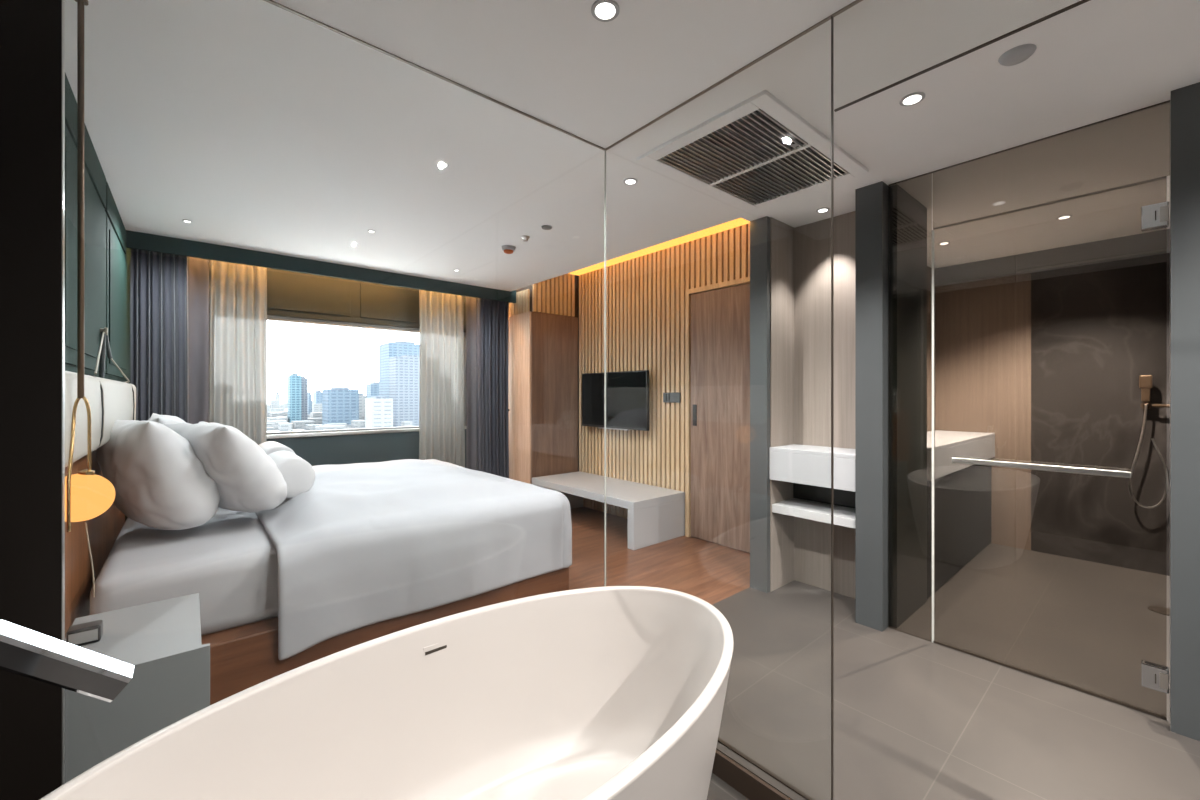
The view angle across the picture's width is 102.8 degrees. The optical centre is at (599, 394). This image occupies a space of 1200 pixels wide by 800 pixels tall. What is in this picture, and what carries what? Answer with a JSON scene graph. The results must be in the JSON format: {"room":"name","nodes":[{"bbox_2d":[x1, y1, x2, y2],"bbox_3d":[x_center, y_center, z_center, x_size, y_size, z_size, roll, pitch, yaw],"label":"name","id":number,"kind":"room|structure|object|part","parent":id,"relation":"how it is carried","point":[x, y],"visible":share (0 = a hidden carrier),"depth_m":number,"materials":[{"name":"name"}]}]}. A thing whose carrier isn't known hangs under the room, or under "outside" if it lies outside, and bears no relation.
{"room":"hotel room","nodes":[
{"label":"hotel room","id":0,"kind":"room"},
{"bbox_2d":[0,0,61,799],"bbox_3d":[-1.527,0.165,1.022,0.512,2.770,0.029,0,0,-41],"label":"wall","id":1,"kind":"structure","parent":0,"point":[30,30],"depth_m":1.14,"materials":[{"name":"black paint"}]},
{"bbox_2d":[65,208,130,520],"bbox_3d":[-2.766,-0.035,2.595,0.100,2.770,3.960,0,0,-41],"label":"wall","id":2,"kind":"structure","parent":0,"point":[68,367],"depth_m":3.69,"materials":[{"name":"green paint"}]},
{"bbox_2d":[65,73,126,378],"bbox_3d":[-2.474,-0.660,2.344,0.017,1.080,3.080,0,0,-41],"label":"wall panel","id":3,"kind":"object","parent":2,"relation":"attached to","point":[105,266],"depth_m":2.30,"materials":[{"name":"green paint"}]},
{"bbox_2d":[65,327,135,637],"bbox_3d":[-2.393,0.502,2.309,0.098,1.695,2.762,0,0,-41],"label":"headboard","id":4,"kind":"object","parent":2,"relation":"attached to","point":[110,401],"visible":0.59,"depth_m":1.97,"materials":[{"name":"white leather"}]},
{"bbox_3d":[-2.396,0.765,2.260,0.025,1.170,2.690,0,0,-41],"label":"wood panel","id":5,"kind":"part","parent":4,"relation":"part of","materials":[{"name":"brown wood"}]},
{"bbox_2d":[65,371,135,466],"bbox_3d":[-2.396,0.076,2.306,0.087,0.311,2.580,0,0,-41],"label":"cushion","id":6,"kind":"object","parent":4,"relation":"on","point":[110,401],"depth_m":1.87,"materials":[{"name":"beige leather"}]},
{"bbox_3d":[-2.546,-0.190,2.481,0.063,0.268,1.444,0,0,-41],"label":"cord","id":7,"kind":"part","parent":4,"relation":"part of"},
{"bbox_2d":[126,230,515,302],"bbox_3d":[-2.263,-1.238,4.627,3.310,0.285,0.030,0,0,-41],"label":"curtain pelmet","id":8,"kind":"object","parent":2,"relation":"attached to","point":[134,240],"depth_m":4.25,"materials":[{"name":"green paint"}]},
{"bbox_2d":[188,257,476,467],"bbox_3d":[-2.446,-0.050,5.417,4.260,2.800,0.232,0,0,-41],"label":"wall","id":9,"kind":"structure","parent":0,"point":[354,317],"depth_m":5.07,"materials":[{"name":"paint"}]},
{"bbox_2d":[267,315,465,438],"bbox_3d":[-2.625,-0.177,5.172,2.490,1.195,0.130,0,0,-41],"label":"window","id":10,"kind":"structure","parent":9,"relation":"attached to","point":[286,434],"depth_m":5.09,"materials":[{"name":"metal"}]},
{"bbox_3d":[-2.625,0.403,5.172,2.490,0.035,0.130,0,0,-41],"label":"sill","id":11,"kind":"part","parent":10,"relation":"part of","materials":[{"name":"metal"}]},
{"bbox_2d":[516,275,577,317],"bbox_3d":[-0.830,-1.242,6.060,0.670,0.575,0.920,0,0,-41],"label":"wall","id":12,"kind":"structure","parent":0,"point":[576,276],"depth_m":5.74,"materials":[{"name":"brown wood"}]},
{"bbox_2d":[509,273,574,316],"bbox_3d":[-0.844,-1.220,6.005,0.628,0.520,0.905,0,0,-41],"label":"trim","id":13,"kind":"structure","parent":12,"relation":"attached to","point":[522,305],"depth_m":5.68,"materials":[{"name":"brown wood"}]},
{"bbox_2d":[65,0,1199,290],"bbox_3d":[0.958,-1.240,2.646,6.400,0.040,7.170,0,0,-41],"label":"ceiling","id":14,"kind":"structure","parent":0,"point":[260,125],"depth_m":2.07,"materials":[{"name":"white paint"}]},
{"bbox_2d":[65,0,114,596],"bbox_3d":[-1.600,-0.295,1.474,0.154,1.850,0.154,0,0,4],"label":"pendant lamp","id":15,"kind":"object","parent":14,"relation":"hanging from","point":[88,495],"visible":0.84,"depth_m":1.47,"materials":[{"name":"brown metal"}]},
{"bbox_3d":[-1.598,-0.605,1.475,0.032,1.230,0.032,0,0,-41],"label":"rod","id":16,"kind":"part","parent":15,"relation":"part of","materials":[{"name":"brown metal"}]},
{"bbox_3d":[-1.600,0.315,1.474,0.154,0.146,0.154,0,0,-41],"label":"globe","id":17,"kind":"part","parent":15,"relation":"part of"},
{"bbox_3d":[-1.584,0.512,1.487,0.022,0.235,0.004,0,0,-41],"label":"cord","id":18,"kind":"part","parent":15,"relation":"part of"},
{"bbox_2d":[438,162,448,166],"bbox_3d":[-0.827,-1.216,2.531,0.052,0.007,0.052,0,0,-41],"label":"recessed light","id":19,"kind":"object","parent":14,"relation":"in","point":[442,164],"visible":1,"depth_m":2.52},
{"bbox_2d":[501,245,515,253],"bbox_3d":[-0.754,-1.194,3.951,0.116,0.052,0.116,0,0,-41],"label":"smoke detector","id":20,"kind":"object","parent":14,"relation":"attached to","point":[508,249],"visible":1,"depth_m":3.92,"materials":[{"name":"white plastic"}]},
{"bbox_2d":[521,235,529,241],"bbox_3d":[-0.575,-1.202,3.696,0.068,0.035,0.068,0,0,-41],"label":"sprinkler","id":21,"kind":"object","parent":14,"relation":"attached to","point":[525,238],"visible":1,"depth_m":3.68,"materials":[{"name":"metal"}]},
{"bbox_2d":[541,225,551,229],"bbox_3d":[-0.386,-1.213,3.476,0.080,0.014,0.080,0,0,-41],"label":"ceiling sensor","id":22,"kind":"object","parent":14,"relation":"attached to","point":[545,227],"visible":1,"depth_m":3.46,"materials":[{"name":"grey plastic"}]},
{"bbox_2d":[591,0,619,21],"bbox_3d":[0.017,-1.216,1.516,0.090,0.007,0.090,0,0,-41],"label":"recessed light","id":23,"kind":"object","parent":14,"relation":"in","point":[601,10],"visible":1,"depth_m":1.51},
{"bbox_2d":[623,178,636,184],"bbox_3d":[0.174,-1.216,2.731,0.080,0.007,0.080,0,0,-41],"label":"recessed light","id":24,"kind":"object","parent":14,"relation":"in","point":[629,181],"visible":1,"depth_m":2.72,"materials":[{"name":"white"}]},
{"bbox_2d":[637,90,868,210],"bbox_3d":[0.821,-1.210,2.526,1.045,0.020,0.725,0,0,-41],"label":"ceiling vent","id":25,"kind":"object","parent":14,"relation":"in","point":[756,153],"visible":0.99,"depth_m":2.44,"materials":[{"name":"white metal"}]},
{"bbox_2d":[659,109,807,183],"bbox_3d":[0.651,-1.209,2.376,0.439,0.010,0.563,0,0,-41],"label":"grille","id":26,"kind":"object","parent":25,"relation":"attached to","point":[756,138],"depth_m":2.35,"materials":[{"name":"metal"}]},
{"bbox_2d":[715,146,847,204],"bbox_3d":[1.002,-1.209,2.677,0.438,0.010,0.563,0,0,-41],"label":"grille","id":27,"kind":"object","parent":25,"relation":"attached to","point":[808,167],"depth_m":2.66,"materials":[{"name":"metal"}]},
{"bbox_2d":[816,208,829,212],"bbox_3d":[1.469,-1.216,3.157,0.080,0.007,0.080,0,0,-41],"label":"recessed light","id":28,"kind":"object","parent":14,"relation":"in","point":[821,210],"visible":1,"depth_m":3.15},
{"bbox_2d":[899,92,924,105],"bbox_3d":[1.286,-1.216,1.972,0.090,0.007,0.090,0,0,-41],"label":"recessed light","id":29,"kind":"object","parent":14,"relation":"in","point":[916,97],"visible":1,"depth_m":1.97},
{"bbox_2d":[938,241,949,244],"bbox_3d":[2.762,-1.216,3.845,0.080,0.007,0.080,0,0,-41],"label":"recessed light","id":30,"kind":"object","parent":14,"relation":"in","point":[946,242],"visible":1,"depth_m":3.83,"materials":[{"name":"white"}]},
{"bbox_2d":[998,44,1035,65],"bbox_3d":[1.493,-1.212,1.715,0.104,0.016,0.104,0,0,-41],"label":"ceiling speaker","id":31,"kind":"object","parent":14,"relation":"attached to","point":[1016,55],"visible":1,"depth_m":1.70},
{"bbox_2d":[888,100,1169,185],"bbox_3d":[2.020,0.065,2.383,0.012,2.570,1.052,0,0,-41],"label":"rail","id":32,"kind":"object","parent":14,"relation":"attached to","point":[1168,101],"visible":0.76,"depth_m":2.28,"materials":[{"name":"black metal"}]},
{"bbox_2d":[932,176,1168,719],"bbox_3d":[2.067,0.220,2.286,0.095,2.260,0.834,0,0,-41],"label":"door","id":33,"kind":"structure","parent":32,"relation":"attached to","point":[1154,676],"depth_m":2.25,"materials":[{"name":"clear glass"}]},
{"bbox_3d":[2.039,0.338,2.260,0.018,0.025,0.625,0,0,-41],"label":"handle","id":34,"kind":"part","parent":33,"relation":"part of","materials":[{"name":"metal"}]},
{"bbox_3d":[2.335,-0.750,1.983,0.002,0.064,0.022,0,0,-41],"label":"hinge plate","id":35,"kind":"part","parent":33,"relation":"part of","materials":[{"name":"metal"}]},
{"bbox_3d":[2.335,1.185,1.983,0.002,0.064,0.022,0,0,-41],"label":"hinge plate","id":36,"kind":"part","parent":33,"relation":"part of","materials":[{"name":"metal"}]},
{"bbox_2d":[1056,215,1071,219],"bbox_3d":[3.180,-1.216,3.281,0.080,0.007,0.080,0,0,-41],"label":"recessed light","id":37,"kind":"object","parent":14,"relation":"in","point":[1063,216],"visible":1,"depth_m":3.27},
{"bbox_2d":[578,224,747,471],"bbox_3d":[0.373,-0.125,5.287,0.150,2.950,4.060,0,0,-41],"label":"wall","id":38,"kind":"structure","parent":0,"point":[747,224],"depth_m":4.31,"materials":[{"name":"brown wood"}]},
{"bbox_2d":[685,276,749,552],"bbox_3d":[1.184,0.172,4.187,0.050,2.355,1.075,0,0,-41],"label":"door","id":39,"kind":"structure","parent":38,"relation":"in","point":[717,315],"depth_m":4.31,"materials":[{"name":"brown wood"}]},
{"bbox_3d":[0.892,0.190,4.510,0.006,0.200,0.045,0,0,-41],"label":"flush pull","id":40,"kind":"part","parent":39,"relation":"part of","materials":[{"name":"black plastic"}]},
{"bbox_2d":[579,223,749,518],"bbox_3d":[0.647,-0.065,4.832,0.026,2.830,2.746,0,0,-41],"label":"wall slats","id":41,"kind":"structure","parent":0,"point":[645,295],"depth_m":4.98,"materials":[{"name":"brown wood"}]},
{"bbox_2d":[582,370,648,430],"bbox_3d":[0.168,0.062,5.288,0.104,0.631,1.060,0,0,-41],"label":"television","id":42,"kind":"object","parent":41,"relation":"attached to","point":[627,392],"visible":0.99,"depth_m":5.18,"materials":[{"name":"black plastic"}]},
{"bbox_2d":[568,218,749,275],"bbox_3d":[0.571,-1.472,4.781,0.152,0.015,2.745,0,0,-41],"label":"led strip","id":43,"kind":"object","parent":41,"relation":"attached to","point":[740,221],"visible":0.57,"depth_m":4.66,"materials":[{"name":"yellow plastic"}]},
{"bbox_2d":[663,392,680,402],"bbox_3d":[0.715,0.025,4.719,0.021,0.100,0.219,0,0,-41],"label":"wall switch","id":44,"kind":"object","parent":41,"relation":"attached to","point":[668,397],"visible":1,"depth_m":4.71,"materials":[{"name":"grey plastic"}]},
{"bbox_2d":[707,773,748,799],"bbox_3d":[0.476,1.496,0.144,2.150,0.108,3.800,0,0,-41],"label":"floor","id":45,"kind":"structure","parent":0,"point":[719,789],"depth_m":1.74,"materials":[{"name":"tile"}]},
{"bbox_2d":[0,619,133,701],"bbox_3d":[-0.945,0.871,0.681,0.402,1.141,0.156,0,0,-41],"label":"tap","id":46,"kind":"object","parent":45,"relation":"on","point":[25,652],"visible":1,"depth_m":0.76,"materials":[{"name":"silver metal"}]},
{"bbox_2d":[40,586,733,799],"bbox_3d":[-0.317,1.103,1.237,1.812,0.676,0.956,0,0,-41],"label":"bathtub","id":47,"kind":"object","parent":45,"relation":"on","point":[607,692],"visible":1,"depth_m":1.53,"materials":[{"name":"white ceramic"}]},
{"bbox_3d":[-0.546,0.845,1.589,0.084,0.042,0.019,0,0,-41],"label":"overflow plate","id":48,"kind":"part","parent":47,"relation":"part of","materials":[{"name":"white stone"}]},
{"bbox_2d":[750,216,769,592],"bbox_3d":[1.373,0.065,3.552,0.730,2.570,0.131,0,0,-41],"label":"wall column","id":49,"kind":"structure","parent":0,"point":[759,228],"depth_m":3.30,"materials":[{"name":"grey paint"}]},
{"bbox_2d":[770,217,793,591],"bbox_3d":[1.293,0.065,3.392,0.320,2.570,0.008,0,0,-41],"label":"wall","id":50,"kind":"structure","parent":49,"relation":"attached to","point":[781,234],"depth_m":3.37,"materials":[{"name":"beige paint"}]},
{"bbox_2d":[794,211,854,598],"bbox_3d":[1.653,0.065,3.333,0.150,2.570,0.567,0,0,-41],"label":"wall","id":51,"kind":"structure","parent":0,"point":[812,241],"depth_m":3.33,"materials":[{"name":"beige paint"}]},
{"bbox_2d":[769,444,854,491],"bbox_3d":[1.469,0.468,3.175,0.333,0.220,0.563,0,0,-41],"label":"countertop","id":52,"kind":"structure","parent":51,"relation":"attached to","point":[793,463],"depth_m":3.07,"materials":[{"name":"white stone"}]},
{"bbox_2d":[772,483,854,528],"bbox_3d":[1.478,0.693,3.183,0.308,0.225,0.563,0,0,-41],"label":"niche shelf","id":53,"kind":"object","parent":51,"relation":"attached to","point":[809,502],"visible":0.48,"depth_m":3.22,"materials":[{"name":"white stone"}]},
{"bbox_3d":[1.590,0.664,3.279,0.013,0.168,0.563,0,0,-41],"label":"panel","id":54,"kind":"part","parent":53,"relation":"part of","materials":[{"name":"black"}]},
{"bbox_2d":[855,181,888,631],"bbox_3d":[1.813,0.065,3.001,0.660,2.570,0.145,0,0,-41],"label":"wall column","id":55,"kind":"structure","parent":0,"point":[871,201],"depth_m":2.78,"materials":[{"name":"grey paint"}]},
{"bbox_2d":[569,507,1199,799],"bbox_3d":[0.721,1.410,3.023,6.270,0.120,7.850,0,0,-41],"label":"floor","id":56,"kind":"structure","parent":0,"point":[916,717],"depth_m":2.27,"materials":[{"name":"tile"}]},
{"bbox_2d":[65,593,209,782],"bbox_3d":[-1.537,1.067,1.596,0.355,0.566,0.555,0,0,-41],"label":"nightstand","id":57,"kind":"object","parent":56,"relation":"on","point":[169,683],"visible":0.58,"depth_m":1.45,"materials":[{"name":"grey laminate"}]},
{"bbox_2d":[66,620,102,645],"bbox_3d":[-1.643,0.761,1.527,0.075,0.052,0.062,0,0,-41],"label":"desk clock","id":58,"kind":"object","parent":57,"relation":"on","point":[89,632],"visible":0.89,"depth_m":1.51,"materials":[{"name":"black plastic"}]},
{"bbox_2d":[90,459,571,704],"bbox_3d":[-1.715,0.947,3.236,2.209,0.806,2.282,0,0,-41],"label":"bed","id":59,"kind":"object","parent":56,"relation":"on","point":[371,551],"visible":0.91,"depth_m":2.35,"materials":[{"name":"white fabric"}]},
{"bbox_2d":[96,420,219,529],"bbox_3d":[-2.192,0.386,2.381,0.638,0.538,0.403,0,0,26],"label":"pillow","id":60,"kind":"object","parent":59,"relation":"on","point":[158,479],"visible":0.81,"depth_m":2.19,"materials":[{"name":"white fabric"}]},
{"bbox_2d":[148,413,185,423],"bbox_3d":[-2.653,0.388,3.022,0.392,0.540,0.686,0,0,-44],"label":"pillow","id":61,"kind":"object","parent":59,"relation":"on","point":[162,419],"visible":0.13,"depth_m":2.82,"materials":[{"name":"white fabric"}]},
{"bbox_3d":[-1.753,0.863,3.219,2.110,0.335,1.970,0,0,-41],"label":"mattress","id":62,"kind":"part","parent":59,"relation":"part of","materials":[{"name":"white fabric"}]},
{"bbox_2d":[199,421,221,424],"bbox_3d":[-2.440,0.413,3.172,0.363,0.468,0.603,0,0,-43],"label":"pillow","id":63,"kind":"object","parent":59,"relation":"on","point":[201,421],"visible":0.04,"depth_m":3.13,"materials":[{"name":"white fabric"}]},
{"bbox_2d":[163,423,286,512],"bbox_3d":[-1.960,0.384,2.531,0.583,0.480,0.400,0,0,24],"label":"pillow","id":64,"kind":"object","parent":59,"relation":"on","point":[246,478],"visible":0.72,"depth_m":2.37,"materials":[{"name":"white fabric"}]},
{"bbox_2d":[259,441,294,454],"bbox_3d":[-2.397,0.470,3.518,0.238,0.232,0.458,0,0,-41],"label":"pillow","id":65,"kind":"object","parent":59,"relation":"on","point":[269,447],"visible":0.21,"depth_m":3.38,"materials":[{"name":"white fabric"}]},
{"bbox_2d":[268,451,315,497],"bbox_3d":[-1.886,0.469,2.876,0.239,0.235,0.478,0,0,-41],"label":"pillow","id":66,"kind":"object","parent":59,"relation":"on","point":[299,476],"visible":0.67,"depth_m":2.71,"materials":[{"name":"white fabric"}]},
{"bbox_2d":[255,459,571,659],"bbox_3d":[-1.493,0.844,3.427,1.622,0.602,2.283,0,0,-41],"label":"duvet","id":67,"kind":"object","parent":59,"relation":"on","point":[369,547],"depth_m":2.50,"materials":[{"name":"white fabric"}]},
{"bbox_2d":[508,311,577,483],"bbox_3d":[-0.853,0.200,6.004,0.721,2.300,0.945,0,0,-41],"label":"wardrobe","id":68,"kind":"object","parent":56,"relation":"on","point":[542,347],"visible":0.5,"depth_m":5.62,"materials":[{"name":"brown wood"}]},
{"bbox_3d":[-1.249,0.186,5.975,0.023,2.268,0.469,0,0,-41],"label":"door","id":69,"kind":"part","parent":68,"relation":"part of","materials":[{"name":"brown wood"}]},
{"bbox_3d":[-0.942,0.186,5.616,0.023,2.268,0.468,0,0,-41],"label":"door","id":70,"kind":"part","parent":68,"relation":"part of","materials":[{"name":"brown wood"}]},
{"bbox_2d":[62,0,1089,799],"bbox_3d":[0.560,0.065,0.281,1.937,2.570,3.897,0,0,-41],"label":"frame","id":71,"kind":"object","parent":56,"relation":"on","point":[855,2],"visible":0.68,"depth_m":1.54,"materials":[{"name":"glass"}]},
{"bbox_2d":[712,749,790,799],"bbox_3d":[0.476,1.398,0.144,2.150,0.088,3.800,0,0,-41],"label":"trim","id":72,"kind":"structure","parent":71,"relation":"attached to","point":[742,780],"depth_m":1.73,"materials":[{"name":"brown wood"}]},
{"bbox_2d":[532,471,684,549],"bbox_3d":[0.023,1.141,5.003,0.690,0.418,1.635,0,0,-41],"label":"bench","id":73,"kind":"object","parent":56,"relation":"on","point":[656,514],"visible":0.8,"depth_m":4.53,"materials":[{"name":"white"}]},
{"bbox_3d":[-0.486,1.177,5.597,0.690,0.345,0.070,0,0,-41],"label":"leg","id":74,"kind":"part","parent":73,"relation":"part of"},
{"bbox_3d":[0.529,1.177,4.413,0.690,0.345,0.080,0,0,-41],"label":"leg","id":75,"kind":"part","parent":73,"relation":"part of","materials":[{"name":"white"}]},
{"bbox_2d":[927,458,990,598],"bbox_3d":[2.713,0.951,3.913,1.875,0.778,0.428,0,0,-41],"label":"base cabinet","id":76,"kind":"object","parent":56,"relation":"on","point":[963,496],"visible":0.43,"depth_m":3.62,"materials":[{"name":"grey"}]},
{"bbox_2d":[927,430,994,480],"bbox_3d":[2.722,0.453,3.904,1.875,0.215,0.453,0,0,-41],"label":"countertop","id":77,"kind":"structure","parent":76,"relation":"on","point":[948,444],"depth_m":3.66,"materials":[{"name":"white stone"}]},
{"bbox_2d":[1148,606,1169,615],"bbox_3d":[3.526,1.347,2.985,0.150,0.006,0.150,0,0,-41],"label":"floor drain","id":78,"kind":"object","parent":56,"relation":"on","point":[1161,610],"visible":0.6,"depth_m":3.00,"materials":[{"name":"silver metal"}]},
{"bbox_2d":[889,184,926,627],"bbox_3d":[1.915,0.065,2.967,0.550,2.570,0.040,0,0,-41],"label":"wall","id":79,"kind":"structure","parent":0,"point":[907,216],"depth_m":2.89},
{"bbox_2d":[927,266,935,431],"bbox_3d":[2.576,0.065,4.146,1.990,2.570,0.100,0,0,-41],"label":"wall","id":80,"kind":"structure","parent":0,"point":[929,269],"depth_m":4.56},
{"bbox_2d":[936,253,1169,575],"bbox_3d":[3.874,0.065,4.081,0.105,2.570,1.690,0,0,-41],"label":"wall","id":81,"kind":"structure","parent":0,"point":[1097,328],"depth_m":3.98,"materials":[{"name":"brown stone"}]},
{"bbox_2d":[935,229,1169,286],"bbox_3d":[3.781,-1.140,4.047,0.090,0.160,1.620,0,0,-41],"label":"trim","id":82,"kind":"structure","parent":81,"relation":"attached to","point":[1155,242],"depth_m":3.96,"materials":[{"name":"grey laminate"}]},
{"bbox_2d":[1128,375,1169,507],"bbox_3d":[4.150,0.351,3.599,0.117,1.002,0.240,0,0,-41],"label":"shower","id":83,"kind":"object","parent":81,"relation":"attached to","point":[1145,381],"visible":0.98,"depth_m":3.60,"materials":[{"name":"brown metal"}]},
{"bbox_2d":[1170,82,1199,740],"bbox_3d":[2.470,0.065,1.920,0.270,2.570,0.238,0,0,-41],"label":"wall column","id":84,"kind":"structure","parent":0,"point":[1184,101],"depth_m":1.89,"materials":[{"name":"grey paint"}]},
{"bbox_3d":[-2.316,-1.359,4.693,3.285,0.019,0.024,0,0,-41],"label":"track","id":85,"kind":"object","parent":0,"visible":0},
{"bbox_2d":[130,249,188,422],"bbox_3d":[-3.431,-0.010,3.739,0.334,2.680,0.053,0,0,-41],"label":"drape","id":86,"kind":"object","parent":85,"relation":"hanging from","point":[159,288],"visible":0.45,"depth_m":3.75,"materials":[{"name":"fabric"}]},
{"bbox_2d":[476,298,508,477],"bbox_3d":[-1.252,-0.010,5.608,0.404,2.680,0.059,0,0,-41],"label":"drape","id":87,"kind":"object","parent":85,"relation":"hanging from","point":[492,316],"visible":0.8,"depth_m":5.60,"materials":[{"name":"fabric"}]},
{"bbox_3d":[-2.446,-1.359,4.845,3.285,0.019,0.024,0,0,-41],"label":"track","id":88,"kind":"object","parent":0,"visible":0},
{"bbox_2d":[189,257,208,423],"bbox_3d":[-3.365,0.010,4.019,0.130,2.640,0.039,0,0,-41],"label":"drape","id":89,"kind":"object","parent":88,"relation":"hanging from","point":[198,267],"visible":0.48,"depth_m":4.03,"materials":[{"name":"beige fabric"}]},
{"bbox_2d":[209,260,266,444],"bbox_3d":[-3.209,0.010,4.235,0.439,2.640,0.067,0,0,-39],"label":"sheer curtain","id":90,"kind":"object","parent":88,"relation":"hanging from","point":[237,292],"visible":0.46,"depth_m":4.24,"materials":[{"name":"beige fabric"}]},
{"bbox_2d":[419,290,464,467],"bbox_3d":[-1.794,0.010,5.442,0.530,2.640,0.064,0,0,-41],"label":"sheer curtain","id":91,"kind":"object","parent":88,"relation":"hanging from","point":[441,404],"visible":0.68,"depth_m":5.43,"materials":[{"name":"beige fabric"}]},
{"bbox_2d":[466,296,476,469],"bbox_3d":[-1.510,0.010,5.601,0.130,2.640,0.041,0,0,-41],"label":"drape","id":92,"kind":"object","parent":88,"relation":"hanging from","point":[471,372],"visible":0.74,"depth_m":5.62,"materials":[{"name":"fabric"}]},
{"label":"outside","id":93,"kind":"structure","parent":0,"visible":0},
{"bbox_2d":[267,401,287,410],"bbox_3d":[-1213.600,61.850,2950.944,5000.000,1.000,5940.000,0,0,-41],"label":"ground","id":94,"kind":"structure","parent":93,"point":[268,402],"depth_m":3918.24,"materials":[{"name":"white"}]},
{"bbox_2d":[275,392,279,404],"bbox_3d":[-1248.841,24.534,1853.588,12.829,73.632,40.000,0,0,-41],"label":"building","id":95,"kind":"structure","parent":94,"relation":"on","point":[277,395],"depth_m":1840.03,"materials":[{"name":"white concrete"}]},
{"bbox_2d":[288,373,300,422],"bbox_3d":[-495.625,13.288,777.067,15.716,96.124,25.000,0,0,-41],"label":"building","id":96,"kind":"structure","parent":94,"relation":"on","point":[294,381],"depth_m":767.41,"materials":[{"name":"teal glass"}]},
{"bbox_2d":[301,376,306,419],"bbox_3d":[-504.655,14.702,812.140,8.601,93.296,40.000,0,0,-41],"label":"building","id":97,"kind":"structure","parent":94,"relation":"on","point":[303,379],"depth_m":797.01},
{"bbox_2d":[307,392,311,414],"bbox_3d":[-695.124,26.908,1142.814,7.147,68.884,40.000,0,0,-41],"label":"building","id":98,"kind":"structure","parent":94,"relation":"on","point":[309,395],"depth_m":1128.09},
{"bbox_2d":[313,390,321,403],"bbox_3d":[-782.856,23.532,1331.055,18.074,75.636,40.000,0,0,-41],"label":"building","id":99,"kind":"structure","parent":94,"relation":"on","point":[317,395],"depth_m":1316.13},
{"bbox_2d":[267,400,412,431],"bbox_3d":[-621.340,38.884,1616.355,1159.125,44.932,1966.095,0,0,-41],"label":"rooftops","id":100,"kind":"object","parent":94,"relation":"on","point":[277,417],"visible":0.13,"depth_m":689.75,"materials":[{"name":"white concrete"}]},
{"bbox_2d":[322,387,358,424],"bbox_3d":[-399.467,24.870,737.679,42.214,72.961,40.000,0,0,-41],"label":"building","id":101,"kind":"structure","parent":94,"relation":"on","point":[339,404],"depth_m":722.15,"materials":[{"name":"concrete"}]},
{"bbox_2d":[331,387,348,389],"bbox_3d":[-400.268,-9.952,736.992,18.996,3.317,32.000,0,0,-41],"label":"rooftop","id":102,"kind":"object","parent":101,"relation":"on","point":[344,388],"depth_m":726.31,"materials":[{"name":"concrete"}]},
{"bbox_2d":[359,393,366,419],"bbox_3d":[-406.564,29.263,810.639,12.288,64.173,40.000,0,0,-41],"label":"building","id":103,"kind":"structure","parent":94,"relation":"on","point":[362,396],"depth_m":794.87,"materials":[{"name":"white concrete"}]},
{"bbox_2d":[366,382,378,397],"bbox_3d":[-515.778,15.741,1099.024,28.787,91.217,40.000,0,0,-41],"label":"building","id":104,"kind":"structure","parent":94,"relation":"on","point":[372,389],"depth_m":1083.28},
{"bbox_2d":[365,396,392,427],"bbox_3d":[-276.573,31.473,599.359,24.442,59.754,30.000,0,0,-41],"label":"building","id":105,"kind":"structure","parent":94,"relation":"on","point":[378,409],"depth_m":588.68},
{"bbox_2d":[371,396,385,398],"bbox_3d":[-277.036,2.946,598.961,10.999,2.700,22.000,0,0,-41],"label":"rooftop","id":106,"kind":"object","parent":105,"relation":"on","point":[374,397],"depth_m":590.12,"materials":[{"name":"white concrete"}]},
{"bbox_2d":[379,336,419,397],"bbox_3d":[-373.268,-25.014,905.069,66.771,172.727,60.000,0,0,-41],"label":"building","id":107,"kind":"structure","parent":94,"relation":"on","point":[397,348],"depth_m":880.49,"materials":[{"name":"blue glass"}]},
{"bbox_2d":[389,355,419,426],"bbox_3d":[-273.325,1.850,707.540,63.540,119.000,30.000,0,0,-41],"label":"building","id":108,"kind":"structure","parent":94,"relation":"on","point":[404,371],"depth_m":685.89,"materials":[{"name":"concrete"}]},
{"bbox_2d":[401,355,419,357],"bbox_3d":[-274.531,-56.053,706.506,28.593,3.195,22.000,0,0,-41],"label":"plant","id":109,"kind":"object","parent":108,"relation":"on","point":[403,355],"depth_m":695.33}
]}

